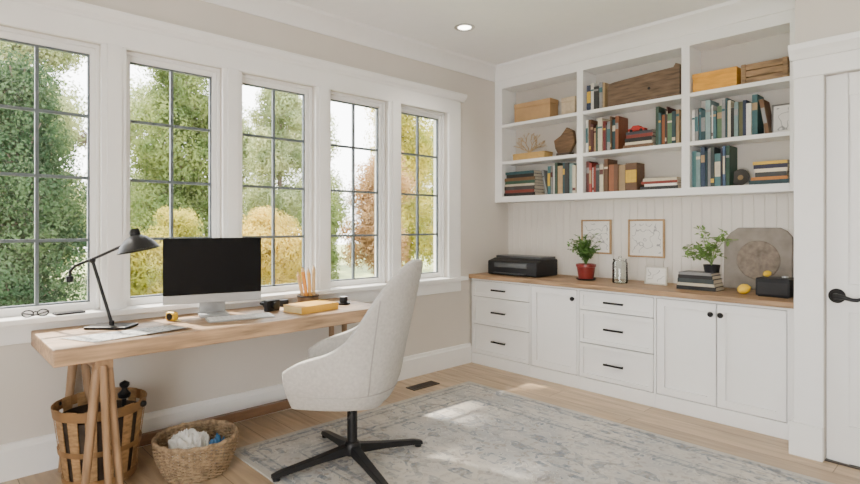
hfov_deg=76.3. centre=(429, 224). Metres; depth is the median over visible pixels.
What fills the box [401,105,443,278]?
window
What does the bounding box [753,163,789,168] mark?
book
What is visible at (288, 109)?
slender tree
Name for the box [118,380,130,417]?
rod
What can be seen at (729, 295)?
countertop
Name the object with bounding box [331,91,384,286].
window
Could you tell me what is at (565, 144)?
ornament
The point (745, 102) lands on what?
book
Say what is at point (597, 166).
book
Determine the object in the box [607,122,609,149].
book
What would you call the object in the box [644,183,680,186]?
book
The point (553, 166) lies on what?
book
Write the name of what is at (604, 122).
book
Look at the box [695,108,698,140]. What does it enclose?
book
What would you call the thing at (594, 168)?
book
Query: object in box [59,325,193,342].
map sheet
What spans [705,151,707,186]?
book
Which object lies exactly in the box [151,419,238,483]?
wicker basket
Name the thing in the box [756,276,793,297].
speaker box
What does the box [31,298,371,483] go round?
desk
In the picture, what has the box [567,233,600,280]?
potted plant
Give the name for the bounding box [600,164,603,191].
book
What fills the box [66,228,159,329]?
desk lamp
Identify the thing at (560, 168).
book
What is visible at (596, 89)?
book
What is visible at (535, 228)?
wall paneling
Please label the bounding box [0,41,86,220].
leafy tree
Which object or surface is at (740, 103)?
book
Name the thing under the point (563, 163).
book
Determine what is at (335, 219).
shrub
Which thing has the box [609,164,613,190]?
book
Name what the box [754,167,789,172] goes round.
book
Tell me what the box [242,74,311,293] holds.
window
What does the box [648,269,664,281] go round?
artwork
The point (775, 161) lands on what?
book
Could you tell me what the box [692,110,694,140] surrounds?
book
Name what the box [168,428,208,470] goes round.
crumpled cloth
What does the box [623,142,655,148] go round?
book
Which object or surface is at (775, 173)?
book
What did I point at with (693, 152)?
book
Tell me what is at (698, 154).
book
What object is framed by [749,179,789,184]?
book
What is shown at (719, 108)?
book
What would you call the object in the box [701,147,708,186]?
book
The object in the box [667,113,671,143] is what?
book
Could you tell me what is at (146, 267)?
shrub
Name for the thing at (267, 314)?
keyboard
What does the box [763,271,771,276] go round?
lemon
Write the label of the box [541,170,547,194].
book
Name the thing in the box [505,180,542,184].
book
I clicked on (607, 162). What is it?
book
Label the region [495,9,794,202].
bookcase
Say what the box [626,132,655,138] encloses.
book
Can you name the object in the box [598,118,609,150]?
book
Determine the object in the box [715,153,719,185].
book
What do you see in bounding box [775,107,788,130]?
artwork
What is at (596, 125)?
book
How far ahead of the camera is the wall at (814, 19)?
3.25 m
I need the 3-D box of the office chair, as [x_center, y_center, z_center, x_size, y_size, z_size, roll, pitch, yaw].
[-0.440,0.795,3.192,0.789,1.187,0.714,0,0,13]
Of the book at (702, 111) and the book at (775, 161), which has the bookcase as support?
the book at (702, 111)
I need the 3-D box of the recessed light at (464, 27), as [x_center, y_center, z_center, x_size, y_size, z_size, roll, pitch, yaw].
[0.291,-1.663,4.611,0.176,0.011,0.176,0,0,-43]
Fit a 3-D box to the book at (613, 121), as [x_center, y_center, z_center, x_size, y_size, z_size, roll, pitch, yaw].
[1.716,-0.809,4.972,0.187,0.276,0.030,0,0,-43]
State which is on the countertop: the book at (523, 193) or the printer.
the printer
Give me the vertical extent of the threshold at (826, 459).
0.007 m
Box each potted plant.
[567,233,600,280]
[683,225,738,272]
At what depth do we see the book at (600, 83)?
5.00 m
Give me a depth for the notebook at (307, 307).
3.71 m
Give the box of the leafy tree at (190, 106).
[130,65,248,236]
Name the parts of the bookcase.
panel, shelf, shelf, shelf, shelf, rail, shelf, shelf, panel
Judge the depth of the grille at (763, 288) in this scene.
3.77 m
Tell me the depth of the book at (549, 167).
5.38 m
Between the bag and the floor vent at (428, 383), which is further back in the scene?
the floor vent at (428, 383)
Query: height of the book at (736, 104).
0.265 m
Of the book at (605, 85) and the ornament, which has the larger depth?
the ornament
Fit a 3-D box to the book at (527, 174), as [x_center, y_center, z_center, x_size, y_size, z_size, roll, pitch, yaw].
[0.990,-0.509,5.713,0.170,0.034,0.351,0,0,-43]
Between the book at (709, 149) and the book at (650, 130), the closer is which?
the book at (709, 149)
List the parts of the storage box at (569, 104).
lid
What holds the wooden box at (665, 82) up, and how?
on the bookcase
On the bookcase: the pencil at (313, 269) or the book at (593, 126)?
the book at (593, 126)
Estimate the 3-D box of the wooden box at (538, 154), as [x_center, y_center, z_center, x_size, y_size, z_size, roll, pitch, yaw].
[1.056,-0.706,5.644,0.150,0.070,0.400,0,0,-43]
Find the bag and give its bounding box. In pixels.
[209,433,224,469]
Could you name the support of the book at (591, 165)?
on the bookcase
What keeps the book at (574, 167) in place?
on the bookcase
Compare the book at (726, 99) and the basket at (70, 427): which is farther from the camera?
the book at (726, 99)
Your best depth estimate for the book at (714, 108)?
4.29 m
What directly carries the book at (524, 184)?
on the book at (527, 186)
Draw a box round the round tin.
[338,296,349,304]
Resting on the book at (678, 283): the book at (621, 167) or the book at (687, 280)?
the book at (687, 280)
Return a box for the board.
[723,228,792,289]
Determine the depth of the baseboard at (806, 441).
3.28 m
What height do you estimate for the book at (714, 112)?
0.222 m
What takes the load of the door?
in the wall at (814, 19)
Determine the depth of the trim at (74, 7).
3.78 m
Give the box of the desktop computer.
[163,237,260,317]
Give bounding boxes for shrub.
[130,205,202,295]
[242,205,301,285]
[296,192,346,282]
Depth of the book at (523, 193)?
5.62 m
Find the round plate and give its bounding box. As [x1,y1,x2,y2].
[733,169,749,184]
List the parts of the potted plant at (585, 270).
pot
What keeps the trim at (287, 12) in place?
attached to the wall at (29, 385)
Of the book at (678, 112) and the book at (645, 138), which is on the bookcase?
the book at (678, 112)
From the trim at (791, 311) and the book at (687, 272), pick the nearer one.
the trim at (791, 311)
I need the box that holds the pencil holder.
[297,294,318,302]
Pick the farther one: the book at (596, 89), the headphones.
the book at (596, 89)
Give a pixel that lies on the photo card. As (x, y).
(653, 275)
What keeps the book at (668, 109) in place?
on the bookcase
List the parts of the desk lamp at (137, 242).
arm, arm, lamp shade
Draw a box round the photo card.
[644,266,667,285]
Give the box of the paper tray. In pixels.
[493,272,525,275]
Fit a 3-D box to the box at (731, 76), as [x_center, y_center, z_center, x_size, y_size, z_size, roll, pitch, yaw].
[2.282,-1.136,4.340,0.160,0.150,0.330,0,0,-43]
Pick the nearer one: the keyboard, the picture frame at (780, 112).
the keyboard
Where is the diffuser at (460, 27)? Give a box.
[458,25,470,29]
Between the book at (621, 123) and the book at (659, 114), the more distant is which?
the book at (621, 123)
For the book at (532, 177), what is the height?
0.032 m
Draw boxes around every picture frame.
[581,219,611,253]
[628,219,664,257]
[771,103,789,132]
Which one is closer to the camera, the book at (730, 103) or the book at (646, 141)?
the book at (730, 103)
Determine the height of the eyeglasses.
0.043 m
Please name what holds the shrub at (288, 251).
on the ground
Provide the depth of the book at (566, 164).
5.25 m
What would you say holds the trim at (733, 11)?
attached to the wall
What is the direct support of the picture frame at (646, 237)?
attached to the wall
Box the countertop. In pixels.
[469,272,793,308]
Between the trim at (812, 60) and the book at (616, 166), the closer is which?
the trim at (812, 60)
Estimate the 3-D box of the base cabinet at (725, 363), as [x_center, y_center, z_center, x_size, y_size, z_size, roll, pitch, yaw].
[2.240,0.970,4.074,0.657,0.860,0.882,0,0,-43]
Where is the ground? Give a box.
[45,244,433,300]
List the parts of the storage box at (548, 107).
lid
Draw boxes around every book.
[504,192,543,196]
[505,170,541,174]
[505,176,542,181]
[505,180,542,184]
[505,183,543,186]
[505,185,543,190]
[505,189,542,192]
[506,173,541,177]
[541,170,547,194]
[548,166,552,193]
[551,167,552,193]
[553,166,554,193]
[555,162,562,193]
[558,166,562,193]
[563,163,564,193]
[565,162,568,193]
[569,163,576,192]
[572,165,576,192]
[586,120,588,152]
[586,161,597,192]
[587,85,590,109]
[589,120,597,151]
[589,163,599,191]
[591,83,598,109]
[591,124,596,151]
[593,167,595,191]
[594,86,598,108]
[594,128,595,151]
[596,125,597,151]
[596,165,599,191]
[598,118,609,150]
[599,82,603,107]
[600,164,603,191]
[603,82,608,107]
[603,121,607,150]
[604,159,617,191]
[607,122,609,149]
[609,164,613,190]
[610,116,614,149]
[612,119,614,149]
[614,164,619,190]
[615,116,627,149]
[619,165,624,190]
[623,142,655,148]
[625,136,655,142]
[625,140,655,144]
[625,162,644,190]
[626,129,655,134]
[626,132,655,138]
[640,185,680,189]
[641,180,680,184]
[643,177,680,181]
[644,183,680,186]
[656,106,665,144]
[658,113,663,144]
[662,114,664,143]
[665,110,665,143]
[666,107,675,143]
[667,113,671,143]
[672,111,675,142]
[676,109,680,142]
[676,285,724,291]
[677,278,722,284]
[677,282,723,287]
[678,274,720,279]
[679,270,719,275]
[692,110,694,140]
[692,151,698,187]
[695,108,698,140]
[696,152,700,186]
[699,108,704,140]
[701,110,704,139]
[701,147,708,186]
[705,100,718,139]
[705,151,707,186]
[708,148,710,186]
[710,107,711,138]
[711,147,719,186]
[712,105,716,138]
[713,111,716,138]
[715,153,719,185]
[717,106,721,138]
[720,148,722,185]
[722,99,724,137]
[723,146,725,185]
[725,98,734,137]
[726,145,736,185]
[728,100,733,136]
[731,108,733,136]
[734,102,738,136]
[739,102,742,135]
[743,100,751,135]
[746,103,751,134]
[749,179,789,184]
[751,176,789,180]
[752,94,763,134]
[753,160,789,164]
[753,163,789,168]
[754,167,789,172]
[755,171,789,176]
[759,99,771,132]
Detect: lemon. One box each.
[737,284,751,293]
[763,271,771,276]
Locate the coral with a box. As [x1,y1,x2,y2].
[513,133,544,152]
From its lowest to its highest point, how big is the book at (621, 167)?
0.231 m
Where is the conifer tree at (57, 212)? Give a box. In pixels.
[0,44,86,306]
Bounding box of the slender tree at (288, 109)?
[242,89,301,227]
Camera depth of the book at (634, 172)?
4.79 m
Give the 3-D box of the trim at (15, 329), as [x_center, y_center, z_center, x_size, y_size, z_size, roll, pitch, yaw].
[-1.150,0.587,4.146,4.020,0.143,0.215,0,0,-43]
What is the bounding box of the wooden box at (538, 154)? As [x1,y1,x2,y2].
[513,151,552,159]
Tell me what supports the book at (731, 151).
on the bookcase
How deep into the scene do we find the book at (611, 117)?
4.92 m
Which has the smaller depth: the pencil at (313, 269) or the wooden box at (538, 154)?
the pencil at (313, 269)
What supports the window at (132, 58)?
in the wall at (29, 385)
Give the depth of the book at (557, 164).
5.33 m
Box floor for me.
[0,362,859,483]
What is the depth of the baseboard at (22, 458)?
3.68 m
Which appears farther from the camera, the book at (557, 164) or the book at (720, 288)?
the book at (557, 164)
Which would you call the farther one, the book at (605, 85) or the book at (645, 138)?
the book at (605, 85)
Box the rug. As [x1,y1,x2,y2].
[234,381,833,483]
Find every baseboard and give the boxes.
[0,343,470,482]
[789,417,823,461]
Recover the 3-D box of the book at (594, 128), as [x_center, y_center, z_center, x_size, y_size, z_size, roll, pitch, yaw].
[1.587,-0.781,5.099,0.189,0.222,0.024,0,0,-43]
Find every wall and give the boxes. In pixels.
[0,0,508,444]
[795,0,859,459]
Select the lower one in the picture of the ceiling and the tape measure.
the tape measure
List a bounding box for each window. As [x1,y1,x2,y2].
[0,26,99,317]
[126,51,219,305]
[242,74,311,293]
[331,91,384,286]
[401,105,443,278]
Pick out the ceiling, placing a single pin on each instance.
(504, 31)
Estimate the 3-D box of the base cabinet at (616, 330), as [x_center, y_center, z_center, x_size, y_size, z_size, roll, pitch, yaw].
[1.709,0.970,4.639,0.652,0.860,0.667,0,0,-43]
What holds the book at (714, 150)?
on the bookcase
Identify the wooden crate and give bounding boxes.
[741,56,789,83]
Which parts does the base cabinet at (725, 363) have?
door, door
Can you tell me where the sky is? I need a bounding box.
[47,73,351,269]
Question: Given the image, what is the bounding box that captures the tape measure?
[166,311,180,320]
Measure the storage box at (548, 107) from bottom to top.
0.200 m
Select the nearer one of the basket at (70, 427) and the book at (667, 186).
the basket at (70, 427)
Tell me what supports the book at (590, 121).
on the bookcase
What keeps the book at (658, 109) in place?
on the bookcase
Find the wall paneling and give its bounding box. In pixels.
[509,193,793,282]
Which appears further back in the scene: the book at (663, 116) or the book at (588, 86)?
the book at (588, 86)
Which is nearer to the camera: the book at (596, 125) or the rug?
the rug
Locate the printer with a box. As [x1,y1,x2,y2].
[488,254,556,277]
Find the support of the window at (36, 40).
in the wall at (29, 385)
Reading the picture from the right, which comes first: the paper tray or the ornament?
the ornament
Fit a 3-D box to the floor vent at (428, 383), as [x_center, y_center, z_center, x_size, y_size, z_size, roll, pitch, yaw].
[-0.061,1.396,4.757,0.300,0.007,0.110,0,0,-43]
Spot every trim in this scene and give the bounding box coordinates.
[0,0,460,309]
[0,276,467,345]
[10,0,466,102]
[201,0,495,81]
[495,0,794,81]
[788,31,859,427]
[789,308,793,419]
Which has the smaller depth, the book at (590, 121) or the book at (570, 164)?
the book at (590, 121)
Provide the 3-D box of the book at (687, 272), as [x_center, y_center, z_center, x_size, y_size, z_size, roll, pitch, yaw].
[2.099,0.375,4.264,0.190,0.020,0.242,0,0,-43]
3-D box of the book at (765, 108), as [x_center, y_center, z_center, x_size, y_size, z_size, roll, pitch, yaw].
[2.520,-0.801,4.087,0.161,0.261,0.067,0,0,-43]
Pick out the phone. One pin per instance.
(73, 311)
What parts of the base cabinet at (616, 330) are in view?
handle, handle, handle, drawer, drawer, drawer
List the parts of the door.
handle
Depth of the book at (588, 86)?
5.07 m
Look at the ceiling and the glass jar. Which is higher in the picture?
the ceiling
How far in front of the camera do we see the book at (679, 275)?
4.19 m
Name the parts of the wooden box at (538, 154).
lid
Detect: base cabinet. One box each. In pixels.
[472,278,529,376]
[530,284,577,387]
[578,288,654,406]
[655,296,788,439]
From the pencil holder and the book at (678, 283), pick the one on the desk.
the pencil holder
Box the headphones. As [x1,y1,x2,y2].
[259,299,288,307]
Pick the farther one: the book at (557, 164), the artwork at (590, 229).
the book at (557, 164)
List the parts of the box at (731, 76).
lid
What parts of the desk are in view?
leg, leg, leg, leg, leg, leg, leg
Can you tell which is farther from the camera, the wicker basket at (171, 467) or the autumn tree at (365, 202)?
the autumn tree at (365, 202)
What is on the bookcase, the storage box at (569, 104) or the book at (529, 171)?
the storage box at (569, 104)
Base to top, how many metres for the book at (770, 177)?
0.022 m
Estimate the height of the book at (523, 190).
0.030 m
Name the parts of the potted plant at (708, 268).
pot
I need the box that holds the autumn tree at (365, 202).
[338,151,421,275]
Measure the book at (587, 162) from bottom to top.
0.291 m
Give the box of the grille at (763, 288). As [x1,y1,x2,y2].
[757,282,786,295]
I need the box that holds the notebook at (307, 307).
[283,300,337,314]
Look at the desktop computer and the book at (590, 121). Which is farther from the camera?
the book at (590, 121)
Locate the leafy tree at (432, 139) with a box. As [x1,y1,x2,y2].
[415,119,433,247]
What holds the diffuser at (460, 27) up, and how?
attached to the recessed light at (464, 27)
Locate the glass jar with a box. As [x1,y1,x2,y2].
[612,256,627,283]
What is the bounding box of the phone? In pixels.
[52,310,85,315]
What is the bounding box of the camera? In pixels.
[264,299,279,311]
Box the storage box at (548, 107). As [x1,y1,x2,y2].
[514,98,557,122]
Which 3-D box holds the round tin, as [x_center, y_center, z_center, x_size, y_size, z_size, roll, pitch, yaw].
[-0.643,0.559,4.071,0.096,0.060,0.096,0,0,-43]
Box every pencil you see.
[297,271,303,295]
[301,268,307,295]
[307,268,311,295]
[312,265,315,295]
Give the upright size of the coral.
0.214 m
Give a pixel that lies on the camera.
(269, 305)
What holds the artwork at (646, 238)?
attached to the picture frame at (646, 237)
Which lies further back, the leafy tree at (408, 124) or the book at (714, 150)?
the leafy tree at (408, 124)
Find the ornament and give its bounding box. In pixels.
[554,128,576,155]
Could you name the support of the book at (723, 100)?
on the bookcase
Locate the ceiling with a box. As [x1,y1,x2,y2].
[289,0,730,64]
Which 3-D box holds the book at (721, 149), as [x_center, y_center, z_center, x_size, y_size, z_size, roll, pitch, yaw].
[2.325,-0.449,4.304,0.184,0.298,0.013,0,0,-43]
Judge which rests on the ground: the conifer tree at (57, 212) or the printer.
the conifer tree at (57, 212)
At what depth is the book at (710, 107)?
4.30 m
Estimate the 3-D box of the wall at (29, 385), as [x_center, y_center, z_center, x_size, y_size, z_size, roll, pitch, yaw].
[-1.467,-0.135,3.953,6.700,3.070,0.200,0,0,-43]
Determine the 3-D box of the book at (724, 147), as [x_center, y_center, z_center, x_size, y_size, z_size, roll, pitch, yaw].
[2.332,-0.456,4.288,0.162,0.311,0.017,0,0,-43]
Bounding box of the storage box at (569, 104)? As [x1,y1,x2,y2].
[561,96,576,114]
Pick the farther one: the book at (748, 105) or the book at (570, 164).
the book at (570, 164)
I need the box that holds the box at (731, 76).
[692,66,740,91]
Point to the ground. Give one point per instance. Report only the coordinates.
(346, 271)
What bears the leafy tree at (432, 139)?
on the ground
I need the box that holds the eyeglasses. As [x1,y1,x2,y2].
[21,309,48,317]
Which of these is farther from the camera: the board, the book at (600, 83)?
the book at (600, 83)
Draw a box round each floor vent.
[406,381,439,390]
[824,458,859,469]
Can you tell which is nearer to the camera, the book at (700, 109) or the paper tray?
the book at (700, 109)
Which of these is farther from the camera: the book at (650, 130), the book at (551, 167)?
the book at (551, 167)
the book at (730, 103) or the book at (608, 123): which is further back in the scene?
the book at (608, 123)
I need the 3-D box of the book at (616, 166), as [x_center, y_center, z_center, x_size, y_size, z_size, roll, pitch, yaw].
[1.712,-0.421,4.929,0.154,0.240,0.037,0,0,-43]
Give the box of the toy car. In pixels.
[628,125,647,131]
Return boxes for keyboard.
[205,312,274,322]
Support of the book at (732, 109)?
on the bookcase
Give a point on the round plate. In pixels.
(741, 176)
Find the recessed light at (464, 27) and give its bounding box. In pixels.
[454,23,474,31]
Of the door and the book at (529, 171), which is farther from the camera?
the book at (529, 171)
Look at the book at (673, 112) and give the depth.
4.50 m
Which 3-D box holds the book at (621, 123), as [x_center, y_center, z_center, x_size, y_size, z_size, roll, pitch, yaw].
[1.734,-0.821,4.946,0.182,0.302,0.029,0,0,-43]
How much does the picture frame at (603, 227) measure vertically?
0.328 m
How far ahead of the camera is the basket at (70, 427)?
2.91 m
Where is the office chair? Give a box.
[271,259,422,483]
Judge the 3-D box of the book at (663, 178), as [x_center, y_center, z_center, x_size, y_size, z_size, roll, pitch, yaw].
[1.990,-0.385,4.656,0.170,0.025,0.288,0,0,-43]
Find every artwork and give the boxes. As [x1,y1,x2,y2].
[585,224,607,249]
[632,224,660,253]
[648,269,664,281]
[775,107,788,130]
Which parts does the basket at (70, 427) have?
handle knob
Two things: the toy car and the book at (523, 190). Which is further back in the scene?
the book at (523, 190)
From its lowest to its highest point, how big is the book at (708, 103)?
0.316 m
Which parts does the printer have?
control panel, scanner lid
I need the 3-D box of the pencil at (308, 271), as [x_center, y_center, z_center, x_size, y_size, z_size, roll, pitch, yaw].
[-0.892,0.447,4.049,0.025,0.271,0.043,0,0,40]
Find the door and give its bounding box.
[826,71,859,466]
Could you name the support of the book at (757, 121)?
on the bookcase
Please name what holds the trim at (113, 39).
attached to the wall at (29, 385)
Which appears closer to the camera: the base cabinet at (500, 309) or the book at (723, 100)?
the book at (723, 100)
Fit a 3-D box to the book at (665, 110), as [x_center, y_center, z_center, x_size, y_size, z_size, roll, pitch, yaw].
[2.035,-0.818,4.633,0.184,0.294,0.013,0,0,-43]
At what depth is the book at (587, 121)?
5.08 m
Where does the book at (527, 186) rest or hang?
on the book at (523, 190)
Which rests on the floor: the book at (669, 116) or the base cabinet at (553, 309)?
the base cabinet at (553, 309)
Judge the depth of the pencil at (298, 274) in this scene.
4.02 m
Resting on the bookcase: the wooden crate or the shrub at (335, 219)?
the wooden crate
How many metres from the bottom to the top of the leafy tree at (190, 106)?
7.208 m
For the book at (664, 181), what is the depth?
4.58 m
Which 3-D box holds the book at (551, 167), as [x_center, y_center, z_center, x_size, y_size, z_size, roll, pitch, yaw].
[1.262,-0.437,5.437,0.188,0.273,0.022,0,0,-43]
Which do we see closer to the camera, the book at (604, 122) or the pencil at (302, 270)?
the pencil at (302, 270)
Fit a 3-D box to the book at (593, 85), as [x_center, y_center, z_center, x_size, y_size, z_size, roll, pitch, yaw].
[1.558,-1.186,5.105,0.166,0.251,0.028,0,0,-43]
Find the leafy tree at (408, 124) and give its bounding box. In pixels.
[363,108,433,270]
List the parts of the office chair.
leg, leg, backrest, leg, seat, leg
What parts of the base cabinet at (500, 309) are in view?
drawer, drawer, drawer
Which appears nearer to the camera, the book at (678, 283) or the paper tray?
the book at (678, 283)
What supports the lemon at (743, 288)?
on the countertop
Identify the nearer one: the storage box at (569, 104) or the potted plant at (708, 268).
the potted plant at (708, 268)
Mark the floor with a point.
(754, 446)
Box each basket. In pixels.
[51,387,146,483]
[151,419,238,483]

